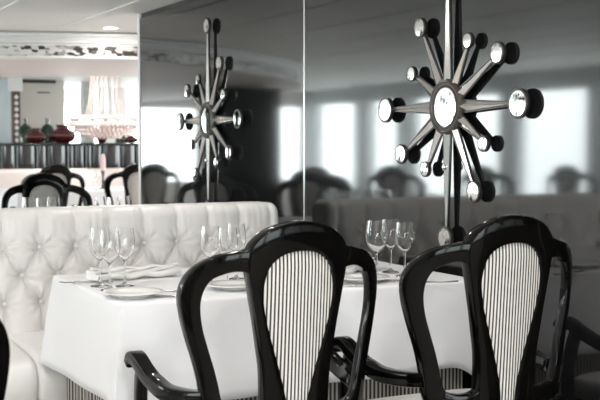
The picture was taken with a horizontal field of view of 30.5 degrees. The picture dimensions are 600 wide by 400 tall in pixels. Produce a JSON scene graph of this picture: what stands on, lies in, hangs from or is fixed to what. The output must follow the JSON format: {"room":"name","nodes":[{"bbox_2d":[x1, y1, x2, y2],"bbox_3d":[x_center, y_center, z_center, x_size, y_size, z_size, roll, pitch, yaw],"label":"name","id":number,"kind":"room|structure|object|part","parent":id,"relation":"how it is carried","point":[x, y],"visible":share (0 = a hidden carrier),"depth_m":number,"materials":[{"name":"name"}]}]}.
{"room":"restaurant dining room","nodes":[
{"label":"restaurant dining room","id":0,"kind":"room"},
{"bbox_2d":[0,0,182,88],"bbox_3d":[-0.444,-1.683,8.283,15.200,0.710,23.700,-2,3,-27],"label":"ceiling","id":1,"kind":"structure","parent":0,"point":[24,15],"depth_m":7.94,"materials":[{"name":"paint"}]},
{"bbox_2d":[0,0,20,10],"bbox_3d":[0.384,-1.036,2.698,0.014,0.016,12.550,-2,3,-27],"label":"trim","id":2,"kind":"structure","parent":1,"relation":"attached to","point":[17,0],"depth_m":7.13,"materials":[{"name":"white paint"}]},
{"bbox_2d":[60,0,141,28],"bbox_3d":[0.981,-1.052,3.002,0.014,0.016,12.550,-2,3,-27],"label":"trim","id":3,"kind":"structure","parent":1,"relation":"attached to","point":[136,0],"depth_m":7.58,"materials":[{"name":"white paint"}]},
{"bbox_2d":[68,76,137,138],"bbox_3d":[-2.345,-1.515,13.239,0.872,1.558,0.879,-2,3,-27],"label":"chandelier","id":4,"kind":"object","parent":1,"relation":"hanging from","point":[129,124],"visible":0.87,"depth_m":13.06,"materials":[{"name":"white glass"}]},
{"bbox_3d":[-2.346,-1.629,13.232,0.240,1.329,0.240,-2,3,-27],"label":"stem","id":5,"kind":"part","parent":4,"relation":"part of","materials":[{"name":"white metal"}]},
{"bbox_2d":[101,27,120,28],"bbox_3d":[-1.480,-1.345,8.601,0.156,0.007,0.156,-2,3,-27],"label":"recessed light","id":6,"kind":"object","parent":1,"relation":"in","point":[101,27],"visible":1,"depth_m":8.61,"materials":[{"name":"white paint"}]},
{"bbox_2d":[101,87,125,142],"bbox_3d":[-5.624,-1.058,16.732,13.200,2.950,0.180,-2,3,-27],"label":"wall","id":7,"kind":"structure","parent":0,"point":[122,89],"depth_m":17.93,"materials":[{"name":"white paint"}]},
{"bbox_2d":[0,60,137,106],"bbox_3d":[-2.709,-1.562,14.838,11.980,0.223,11.980,-2,3,-27],"label":"trim","id":8,"kind":"structure","parent":7,"relation":"attached to","point":[105,68],"depth_m":10.13,"materials":[{"name":"paint"}]},
{"bbox_2d":[0,31,137,46],"bbox_3d":[-2.709,-1.617,14.835,12.100,0.108,12.100,-2,3,-27],"label":"trim","id":9,"kind":"structure","parent":7,"relation":"attached to","point":[6,37],"depth_m":8.88,"materials":[{"name":"white paint"}]},
{"bbox_2d":[0,56,137,106],"bbox_3d":[-2.709,-1.464,14.844,12.110,0.030,12.110,-2,3,-27],"label":"trim","id":10,"kind":"structure","parent":7,"relation":"attached to","point":[1,57],"depth_m":8.88,"materials":[{"name":"white paint"}]},
{"bbox_2d":[0,45,137,56],"bbox_3d":[-2.709,-1.522,14.840,11.980,0.093,11.980,-2,3,-27],"label":"trim","id":11,"kind":"structure","parent":7,"relation":"attached to","point":[5,50],"depth_m":8.92,"materials":[{"name":"paint"}]},
{"bbox_2d":[79,87,81,142],"bbox_3d":[-3.686,-1.344,17.705,0.350,1.420,0.072,-2,3,-27],"label":"window","id":12,"kind":"structure","parent":7,"relation":"in","point":[80,94],"depth_m":17.74,"materials":[{"name":"white paint"}]},
{"bbox_2d":[97,87,100,127],"bbox_3d":[-3.320,-1.354,17.891,0.150,1.420,0.072,-2,3,-27],"label":"window","id":13,"kind":"structure","parent":7,"relation":"in","point":[99,92],"depth_m":17.88,"materials":[{"name":"white glass"}]},
{"bbox_2d":[125,88,126,136],"bbox_3d":[-2.478,-1.377,18.320,0.940,1.420,0.072,-2,3,-27],"label":"window","id":14,"kind":"structure","parent":7,"relation":"in","point":[125,88],"depth_m":18.07,"materials":[{"name":"white paint"}]},
{"bbox_2d":[137,0,599,399],"bbox_3d":[1.529,0.053,2.690,0.169,2.210,11.394,-2,3,-27],"label":"wall","id":15,"kind":"structure","parent":0,"point":[308,79],"depth_m":4.77,"materials":[{"name":"black mirror"}]},
{"bbox_2d":[176,18,243,202],"bbox_3d":[-0.541,-0.491,6.498,0.049,1.163,1.009,-2,3,-27],"label":"wall decoration","id":16,"kind":"object","parent":15,"relation":"attached to","point":[207,120],"visible":0.91,"depth_m":6.47,"materials":[{"name":"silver metal"}]},
{"bbox_2d":[177,114,181,128],"bbox_3d":[-0.757,-0.492,6.893,0.004,0.090,0.090,-2,3,-27],"label":"mirror","id":17,"kind":"object","parent":16,"relation":"attached to","point":[179,116],"depth_m":6.88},
{"bbox_2d":[184,85,187,95],"bbox_3d":[-0.700,-0.673,6.772,0.004,0.068,0.068,-2,3,-27],"label":"mirror","id":18,"kind":"object","parent":16,"relation":"attached to","point":[186,86],"depth_m":6.77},
{"bbox_2d":[193,169,196,179],"bbox_3d":[-0.637,-0.155,6.677,0.004,0.068,0.068,-2,3,-27],"label":"mirror","id":19,"kind":"object","parent":16,"relation":"attached to","point":[194,170],"depth_m":6.67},
{"bbox_2d":[203,19,207,31],"bbox_3d":[-0.552,-1.025,6.464,0.004,0.076,0.076,-2,3,-27],"label":"mirror","id":20,"kind":"object","parent":16,"relation":"on","point":[205,24],"depth_m":6.47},
{"bbox_2d":[202,108,210,132],"bbox_3d":[-0.550,-0.471,6.494,0.010,0.150,0.150,-2,3,-27],"label":"mirror","id":21,"kind":"object","parent":16,"relation":"attached to","point":[206,112],"depth_m":6.48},
{"bbox_2d":[216,57,220,68],"bbox_3d":[-0.467,-0.786,6.309,0.004,0.068,0.068,-2,3,-27],"label":"mirror","id":22,"kind":"object","parent":16,"relation":"attached to","point":[218,60],"depth_m":6.30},
{"bbox_2d":[226,147,229,158],"bbox_3d":[-0.405,-0.268,6.214,0.004,0.068,0.068,-2,3,-27],"label":"mirror","id":23,"kind":"object","parent":16,"relation":"attached to","point":[227,148],"depth_m":6.21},
{"bbox_2d":[234,111,239,126],"bbox_3d":[-0.348,-0.449,6.093,0.004,0.090,0.090,-2,3,-27],"label":"mirror","id":24,"kind":"object","parent":16,"relation":"attached to","point":[237,113],"depth_m":6.09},
{"bbox_3d":[-0.541,-0.124,6.584,0.012,2.155,2.492,-2,3,-27],"label":"glass panel","id":25,"kind":"part","parent":15,"relation":"part of","materials":[{"name":"black"}]},
{"bbox_3d":[0.602,-0.006,4.345,0.012,2.155,2.526,-2,3,-27],"label":"glass panel","id":26,"kind":"part","parent":15,"relation":"part of","materials":[{"name":"black"}]},
{"bbox_2d":[378,0,529,245],"bbox_3d":[0.578,-0.384,4.304,0.049,1.163,1.009,-2,3,-27],"label":"wall decoration","id":27,"kind":"object","parent":15,"relation":"attached to","point":[447,106],"visible":0.96,"depth_m":4.28,"materials":[{"name":"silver metal"}]},
{"bbox_2d":[379,99,389,119],"bbox_3d":[0.362,-0.385,4.699,0.004,0.090,0.090,-2,3,-27],"label":"mirror","id":28,"kind":"object","parent":27,"relation":"attached to","point":[384,105],"depth_m":4.70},
{"bbox_2d":[396,146,403,161],"bbox_3d":[0.419,-0.192,4.598,0.004,0.068,0.068,-2,3,-27],"label":"mirror","id":29,"kind":"object","parent":27,"relation":"attached to","point":[399,149],"depth_m":4.60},
{"bbox_2d":[407,67,413,79],"bbox_3d":[0.455,-0.518,4.511,0.004,0.052,0.052,-2,3,-27],"label":"mirror","id":30,"kind":"object","parent":27,"relation":"attached to","point":[410,71],"depth_m":4.51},
{"bbox_2d":[414,19,422,35],"bbox_3d":[0.482,-0.697,4.449,0.004,0.068,0.068,-2,3,-27],"label":"mirror","id":31,"kind":"object","parent":27,"relation":"attached to","point":[418,24],"depth_m":4.45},
{"bbox_2d":[421,163,427,175],"bbox_3d":[0.502,-0.124,4.439,0.004,0.052,0.052,-2,3,-27],"label":"mirror","id":32,"kind":"object","parent":27,"relation":"attached to","point":[424,166],"depth_m":4.43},
{"bbox_2d":[438,229,448,244],"bbox_3d":[0.567,0.150,4.326,0.004,0.076,0.076,-2,3,-27],"label":"mirror","id":33,"kind":"object","parent":27,"relation":"attached to","point":[443,234],"depth_m":4.33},
{"bbox_2d":[434,88,454,125],"bbox_3d":[0.569,-0.364,4.300,0.010,0.150,0.150,-2,3,-27],"label":"mirror","id":34,"kind":"object","parent":27,"relation":"attached to","point":[444,98],"depth_m":4.30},
{"bbox_2d":[463,33,470,46],"bbox_3d":[0.631,-0.604,4.159,0.004,0.052,0.052,-2,3,-27],"label":"mirror","id":35,"kind":"object","parent":27,"relation":"attached to","point":[467,36],"depth_m":4.15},
{"bbox_2d":[467,183,477,200],"bbox_3d":[0.652,-0.031,4.149,0.004,0.068,0.068,-2,3,-27],"label":"mirror","id":36,"kind":"object","parent":27,"relation":"attached to","point":[472,188],"depth_m":4.15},
{"bbox_2d":[478,137,486,149],"bbox_3d":[0.679,-0.210,4.087,0.004,0.052,0.052,-2,3,-27],"label":"mirror","id":37,"kind":"object","parent":27,"relation":"attached to","point":[482,141],"depth_m":4.08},
{"bbox_2d":[490,43,501,61],"bbox_3d":[0.714,-0.536,4.000,0.004,0.068,0.068,-2,3,-27],"label":"mirror","id":38,"kind":"object","parent":27,"relation":"attached to","point":[496,48],"depth_m":4.00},
{"bbox_2d":[509,91,524,115],"bbox_3d":[0.771,-0.343,3.899,0.004,0.090,0.090,-2,3,-27],"label":"mirror","id":39,"kind":"object","parent":27,"relation":"attached to","point":[516,98],"depth_m":3.90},
{"bbox_3d":[-0.814,0.974,7.166,13.400,0.100,21.800,-2,3,-27],"label":"floor","id":40,"kind":"structure","parent":0,"visible":0},
{"bbox_2d":[0,320,9,399],"bbox_3d":[-0.916,0.647,2.199,0.660,1.095,0.624,-2,3,-27],"label":"armchair","id":41,"kind":"object","parent":40,"relation":"on","point":[4,339],"visible":1,"depth_m":2.18,"materials":[{"name":"black paint"}]},
{"bbox_2d":[0,78,10,142],"bbox_3d":[-4.211,-0.822,15.583,0.220,2.600,0.220,-2,3,-27],"label":"column","id":42,"kind":"structure","parent":40,"relation":"on","point":[5,95],"depth_m":15.47,"materials":[{"name":"white paint"}]},
{"bbox_2d":[8,77,22,142],"bbox_3d":[-3.943,-0.756,15.281,0.170,2.500,0.140,-2,3,-27],"label":"post","id":43,"kind":"object","parent":40,"relation":"on","point":[15,84],"visible":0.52,"depth_m":15.21,"materials":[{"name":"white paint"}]},
{"bbox_2d":[20,79,64,128],"bbox_3d":[-3.784,-0.844,16.011,0.640,2.600,0.425,-2,3,-27],"label":"tall cabinet","id":44,"kind":"object","parent":40,"relation":"on","point":[40,100],"visible":0.27,"depth_m":15.81,"materials":[{"name":"beige wood"}]},
{"bbox_2d":[1,173,91,207],"bbox_3d":[-1.669,0.372,7.426,0.660,1.095,0.624,-2,3,-27],"label":"armchair","id":45,"kind":"object","parent":40,"relation":"on","point":[40,185],"visible":0.2,"depth_m":7.59,"materials":[{"name":"black paint"}]},
{"bbox_2d":[10,165,84,207],"bbox_3d":[-2.425,0.200,10.689,0.660,1.095,0.624,-2,3,-27],"label":"armchair","id":46,"kind":"object","parent":40,"relation":"on","point":[61,171],"visible":0.2,"depth_m":10.49,"materials":[{"name":"black paint"}]},
{"bbox_2d":[0,168,123,188],"bbox_3d":[-1.804,0.110,13.257,4.600,0.985,0.720,-2,3,-27],"label":"banquette","id":47,"kind":"object","parent":40,"relation":"on","point":[9,178],"visible":0.02,"depth_m":12.97,"materials":[{"name":"leather"}]},
{"bbox_2d":[0,143,138,168],"bbox_3d":[-2.473,-0.134,14.999,5.900,1.287,0.750,-2,3,-27],"label":"counter","id":48,"kind":"object","parent":40,"relation":"on","point":[12,155],"depth_m":14.32,"materials":[{"name":"black metal"}]},
{"bbox_2d":[18,118,30,142],"bbox_3d":[-3.652,-0.923,14.632,0.184,0.325,0.184,-2,3,-27],"label":"bottle","id":49,"kind":"object","parent":48,"relation":"on","point":[24,128],"visible":0.91,"depth_m":14.56,"materials":[{"name":"green glass"}]},
{"bbox_2d":[25,128,45,142],"bbox_3d":[-3.461,-0.842,14.396,0.270,0.193,0.270,-2,3,-27],"label":"vase","id":50,"kind":"object","parent":48,"relation":"on","point":[35,136],"visible":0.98,"depth_m":14.31,"materials":[{"name":"red ceramic"}]},
{"bbox_2d":[40,119,54,142],"bbox_3d":[-3.389,-0.930,14.765,0.184,0.325,0.184,-2,3,-27],"label":"vase","id":51,"kind":"object","parent":48,"relation":"on","point":[47,128],"visible":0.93,"depth_m":14.69,"materials":[{"name":"green glass"}]},
{"bbox_2d":[49,125,75,142],"bbox_3d":[-3.142,-0.874,14.557,0.360,0.242,0.360,-2,3,-27],"label":"vase","id":52,"kind":"object","parent":48,"relation":"on","point":[62,133],"visible":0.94,"depth_m":14.44,"materials":[{"name":"red ceramic"}]},
{"bbox_2d":[0,143,137,145],"bbox_3d":[-2.473,-0.758,14.966,5.900,0.037,0.750,-2,3,-27],"label":"countertop","id":53,"kind":"structure","parent":48,"relation":"on","point":[1,144],"depth_m":14.28,"materials":[{"name":"black"}]},
{"bbox_2d":[97,137,106,142],"bbox_3d":[-2.655,-0.824,14.729,0.137,0.121,0.137,-2,3,-27],"label":"vase","id":54,"kind":"object","parent":48,"relation":"on","point":[101,140],"visible":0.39,"depth_m":14.68,"materials":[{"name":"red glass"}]},
{"bbox_2d":[115,136,125,142],"bbox_3d":[-2.479,-0.864,15.211,0.147,0.146,0.147,-2,3,-27],"label":"bottle","id":55,"kind":"object","parent":48,"relation":"on","point":[123,137],"visible":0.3,"depth_m":15.15,"materials":[{"name":"green"}]},
{"bbox_2d":[123,135,137,142],"bbox_3d":[-2.303,-0.831,14.965,0.216,0.109,0.216,-2,3,-27],"label":"vase","id":56,"kind":"object","parent":48,"relation":"on","point":[129,139],"visible":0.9,"depth_m":14.89,"materials":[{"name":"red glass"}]},
{"bbox_2d":[81,81,95,142],"bbox_3d":[-3.127,-0.808,16.280,0.174,2.500,0.160,-2,3,-27],"label":"window","id":57,"kind":"structure","parent":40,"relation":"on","point":[85,86],"depth_m":16.28,"materials":[{"name":"glass"}]},
{"bbox_2d":[92,164,138,205],"bbox_3d":[-1.740,0.175,11.149,0.660,1.095,0.625,-2,4,-33],"label":"armchair","id":58,"kind":"object","parent":40,"relation":"on","point":[129,175],"visible":0.2,"depth_m":10.88,"materials":[{"name":"black paint"}]},
{"bbox_2d":[0,201,277,399],"bbox_3d":[-1.348,0.559,4.516,3.065,1.008,0.935,-2,3,-27],"label":"banquette","id":59,"kind":"object","parent":40,"relation":"on","point":[37,244],"visible":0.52,"depth_m":4.90,"materials":[{"name":"white leather"}]},
{"bbox_2d":[7,330,66,399],"bbox_3d":[-0.842,0.665,4.663,0.701,0.182,0.728,-2,3,-27],"label":"seat cushion","id":60,"kind":"object","parent":59,"relation":"on","point":[49,384],"depth_m":4.22,"materials":[{"name":"white leather"}]},
{"bbox_2d":[124,220,376,399],"bbox_3d":[-0.110,0.592,3.249,0.660,1.095,0.624,-2,3,-27],"label":"armchair","id":61,"kind":"object","parent":40,"relation":"on","point":[294,271],"visible":1,"depth_m":3.01,"materials":[{"name":"black paint"}]},
{"bbox_3d":[-0.399,0.515,3.183,0.076,0.105,0.459,-2,4,-36],"label":"armrest","id":62,"kind":"part","parent":61,"relation":"part of","materials":[{"name":"black paint"}]},
{"bbox_3d":[0.111,0.502,3.442,0.076,0.105,0.459,-1,3,-18],"label":"armrest","id":63,"kind":"part","parent":61,"relation":"part of","materials":[{"name":"black paint"}]},
{"bbox_2d":[67,368,462,399],"bbox_3d":[-0.141,0.678,4.122,1.329,0.772,0.804,-2,3,-27],"label":"dining table","id":64,"kind":"object","parent":40,"relation":"on","point":[451,378],"visible":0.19,"depth_m":3.95,"materials":[{"name":"white paint"}]},
{"bbox_2d":[39,260,471,399],"bbox_3d":[-0.141,0.508,4.113,1.452,0.442,0.927,-2,3,-27],"label":"tablecloth","id":65,"kind":"object","parent":64,"relation":"on","point":[89,332],"visible":0.56,"depth_m":3.73,"materials":[{"name":"white fabric"}]},
{"bbox_2d":[60,281,113,282],"bbox_3d":[-0.760,0.292,3.916,0.190,0.007,0.021,0,3,-6],"label":"fork","id":66,"kind":"object","parent":65,"relation":"on","point":[60,281],"visible":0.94,"depth_m":3.91,"materials":[{"name":"metal"}]},
{"bbox_2d":[89,227,108,287],"bbox_3d":[-0.697,0.199,3.830,0.073,0.205,0.073,-2,3,-27],"label":"wine glass","id":67,"kind":"object","parent":65,"relation":"on","point":[94,231],"visible":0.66,"depth_m":3.80,"materials":[{"name":"white"}]},
{"bbox_2d":[99,229,120,290],"bbox_3d":[-0.644,0.204,3.728,0.073,0.205,0.073,-2,3,-27],"label":"wine glass","id":68,"kind":"object","parent":65,"relation":"on","point":[109,240],"visible":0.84,"depth_m":3.70,"materials":[{"name":"white"}]},
{"bbox_2d":[115,227,134,286],"bbox_3d":[-0.610,0.199,3.830,0.073,0.205,0.073,-2,3,-27],"label":"wine glass","id":69,"kind":"object","parent":65,"relation":"on","point":[127,238],"visible":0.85,"depth_m":3.80,"materials":[{"name":"white"}]},
{"bbox_2d":[102,287,163,298],"bbox_3d":[-0.543,0.304,3.575,0.198,0.021,0.198,-2,3,-27],"label":"dinner plate","id":70,"kind":"object","parent":65,"relation":"on","point":[119,292],"visible":1,"depth_m":3.60,"materials":[{"name":"white ceramic"}]},
{"bbox_2d":[86,262,181,280],"bbox_3d":[-0.609,0.263,4.057,0.357,0.049,0.091,-2,4,-34],"label":"napkin","id":71,"kind":"object","parent":65,"relation":"on","point":[153,270],"visible":0.92,"depth_m":4.03,"materials":[{"name":"white fabric"}]},
{"bbox_2d":[152,295,175,296],"bbox_3d":[-0.427,0.311,3.570,0.210,0.006,0.019,0,3,6],"label":"knife","id":72,"kind":"object","parent":65,"relation":"on","point":[152,295],"visible":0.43,"depth_m":3.56,"materials":[{"name":"metal"}]},
{"bbox_2d":[200,226,218,280],"bbox_3d":[-0.318,0.196,3.894,0.073,0.205,0.073,-2,3,-27],"label":"wine glass","id":73,"kind":"object","parent":65,"relation":"on","point":[209,234],"visible":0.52,"depth_m":3.86,"materials":[{"name":"white"}]},
{"bbox_2d":[207,279,245,290],"bbox_3d":[-0.225,0.294,3.767,0.198,0.021,0.198,-2,3,-27],"label":"dinner plate","id":74,"kind":"object","parent":65,"relation":"on","point":[232,284],"visible":0.76,"depth_m":3.79,"materials":[{"name":"white ceramic"}]},
{"bbox_2d":[217,227,237,280],"bbox_3d":[-0.253,0.198,3.849,0.073,0.205,0.073,-2,3,-27],"label":"wine glass","id":75,"kind":"object","parent":65,"relation":"on","point":[227,241],"visible":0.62,"depth_m":3.82,"materials":[{"name":"white"}]},
{"bbox_2d":[227,223,245,279],"bbox_3d":[-0.234,0.189,4.027,0.073,0.205,0.073,-2,3,-27],"label":"wine glass","id":76,"kind":"object","parent":65,"relation":"on","point":[241,233],"visible":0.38,"depth_m":4.00,"materials":[{"name":"white"}]},
{"bbox_2d":[343,284,362,285],"bbox_3d":[0.133,0.297,3.837,0.210,0.006,0.019,0,3,-3],"label":"knife","id":77,"kind":"object","parent":65,"relation":"on","point":[343,284],"visible":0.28,"depth_m":3.83,"materials":[{"name":"metal"}]},
{"bbox_2d":[345,257,375,272],"bbox_3d":[0.183,0.255,4.220,0.091,0.049,0.357,2,4,34],"label":"napkin","id":78,"kind":"object","parent":65,"relation":"on","point":[349,269],"visible":0.12,"depth_m":4.19,"materials":[{"name":"white fabric"}]},
{"bbox_2d":[344,273,389,283],"bbox_3d":[0.225,0.284,3.962,0.198,0.021,0.198,-2,3,-27],"label":"dinner plate","id":79,"kind":"object","parent":65,"relation":"on","point":[356,278],"visible":0.59,"depth_m":3.99,"materials":[{"name":"white ceramic"}]},
{"bbox_2d":[366,220,387,272],"bbox_3d":[0.283,0.182,4.052,0.083,0.215,0.083,-2,3,-27],"label":"wine glass","id":80,"kind":"object","parent":65,"relation":"on","point":[376,230],"visible":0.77,"depth_m":4.02,"materials":[{"name":"white"}]},
{"bbox_2d":[382,219,398,273],"bbox_3d":[0.349,0.177,4.237,0.073,0.205,0.073,-2,3,-27],"label":"wine glass","id":81,"kind":"object","parent":65,"relation":"on","point":[391,223],"visible":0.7,"depth_m":4.21,"materials":[{"name":"white"}]},
{"bbox_2d":[395,221,413,276],"bbox_3d":[0.391,0.184,4.112,0.073,0.205,0.073,-2,3,-27],"label":"wine glass","id":82,"kind":"object","parent":65,"relation":"on","point":[404,232],"visible":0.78,"depth_m":4.08,"materials":[{"name":"white"}]},
{"bbox_2d":[426,280,458,282],"bbox_3d":[0.472,0.292,3.917,0.190,0.007,0.021,-1,3,-11],"label":"fork","id":83,"kind":"object","parent":65,"relation":"on","point":[455,280],"visible":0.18,"depth_m":3.92,"materials":[{"name":"metal"}]},
{"bbox_2d":[333,214,572,399],"bbox_3d":[0.524,0.579,3.489,0.660,1.095,0.625,-1,3,-26],"label":"armchair","id":84,"kind":"object","parent":40,"relation":"on","point":[506,260],"visible":0.98,"depth_m":3.25,"materials":[{"name":"black paint"}]},
{"bbox_3d":[0.234,0.503,3.428,0.076,0.105,0.459,-2,4,-35],"label":"armrest","id":85,"kind":"part","parent":84,"relation":"part of","materials":[{"name":"black paint"}]},
{"bbox_3d":[0.492,0.703,3.561,0.540,0.092,0.475,-1,3,-26],"label":"seat","id":86,"kind":"part","parent":84,"relation":"part of","materials":[{"name":"white fabric"}]},
{"bbox_3d":[0.749,0.489,3.677,0.076,0.105,0.459,-1,3,-17],"label":"armrest","id":87,"kind":"part","parent":84,"relation":"part of","materials":[{"name":"black paint"}]},
{"bbox_3d":[0.828,0.873,3.410,0.044,0.517,0.191,-1,3,-19],"label":"leg","id":88,"kind":"part","parent":84,"relation":"part of","materials":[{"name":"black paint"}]},
{"bbox_3d":[-1.246,0.566,6.250,1.284,0.772,0.984,-2,3,-27],"label":"dining table","id":89,"kind":"object","parent":40,"relation":"on","visible":0},
{"bbox_3d":[-1.246,0.382,6.240,1.407,0.414,1.107,-2,3,-27],"label":"tablecloth","id":90,"kind":"object","parent":89,"relation":"on","visible":0},
{"bbox_2d":[22,197,34,207],"bbox_3d":[-1.459,0.089,5.913,0.073,0.205,0.073,-2,3,-27],"label":"wine glass","id":91,"kind":"object","parent":90,"relation":"on","point":[27,202],"visible":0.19,"depth_m":5.88,"materials":[{"name":"white"}]},
{"bbox_2d":[36,198,48,206],"bbox_3d":[-1.372,0.092,5.863,0.073,0.205,0.073,-2,3,-27],"label":"wine glass","id":92,"kind":"object","parent":90,"relation":"on","point":[40,202],"visible":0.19,"depth_m":5.83,"materials":[{"name":"white"}]},
{"bbox_2d":[47,197,59,206],"bbox_3d":[-1.336,0.086,5.963,0.073,0.205,0.073,-2,3,-27],"label":"wine glass","id":93,"kind":"object","parent":90,"relation":"on","point":[53,201],"visible":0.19,"depth_m":5.93,"materials":[{"name":"white"}]},
{"bbox_2d":[95,196,106,205],"bbox_3d":[-1.085,0.084,6.013,0.073,0.205,0.073,-2,3,-27],"label":"wine glass","id":94,"kind":"object","parent":90,"relation":"on","point":[99,200],"visible":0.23,"depth_m":5.98,"materials":[{"name":"white"}]},
{"bbox_2d":[107,197,119,204],"bbox_3d":[-1.003,0.089,5.913,0.073,0.205,0.073,-2,3,-27],"label":"wine glass","id":95,"kind":"object","parent":90,"relation":"on","point":[110,200],"visible":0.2,"depth_m":5.88,"materials":[{"name":"white"}]},
{"bbox_2d":[119,196,130,204],"bbox_3d":[-0.968,0.081,6.063,0.073,0.205,0.073,-2,3,-27],"label":"wine glass","id":96,"kind":"object","parent":90,"relation":"on","point":[124,200],"visible":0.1,"depth_m":6.03,"materials":[{"name":"white"}]},
{"bbox_3d":[-2.181,0.267,11.910,1.884,0.772,0.834,-2,3,-27],"label":"dining table","id":97,"kind":"object","parent":40,"relation":"on","visible":0},
{"bbox_2d":[0,186,124,207],"bbox_3d":[-2.181,0.087,11.901,2.008,0.420,0.957,-2,3,-27],"label":"tablecloth","id":98,"kind":"object","parent":97,"relation":"on","point":[15,200],"visible":0.19,"depth_m":11.42,"materials":[{"name":"white fabric"}]},
{"bbox_2d":[93,170,99,189],"bbox_3d":[-2.151,-0.211,11.605,0.073,0.205,0.073,-2,3,-27],"label":"wine glass","id":99,"kind":"object","parent":98,"relation":"on","point":[96,175],"visible":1,"depth_m":11.58,"materials":[{"name":"white"}]},
{"bbox_2d":[98,154,105,188],"bbox_3d":[-2.104,-0.304,11.750,0.104,0.375,0.104,-2,3,-27],"label":"candlestick","id":100,"kind":"object","parent":98,"relation":"on","point":[102,159],"visible":0.82,"depth_m":11.73,"materials":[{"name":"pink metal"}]},
{"bbox_2d":[100,154,105,170],"bbox_3d":[-2.104,-0.401,11.745,0.060,0.180,0.060,-2,3,-27],"label":"candle","id":101,"kind":"object","parent":100,"relation":"on","point":[102,160],"depth_m":11.72,"materials":[{"name":"pink wax"}]}
]}

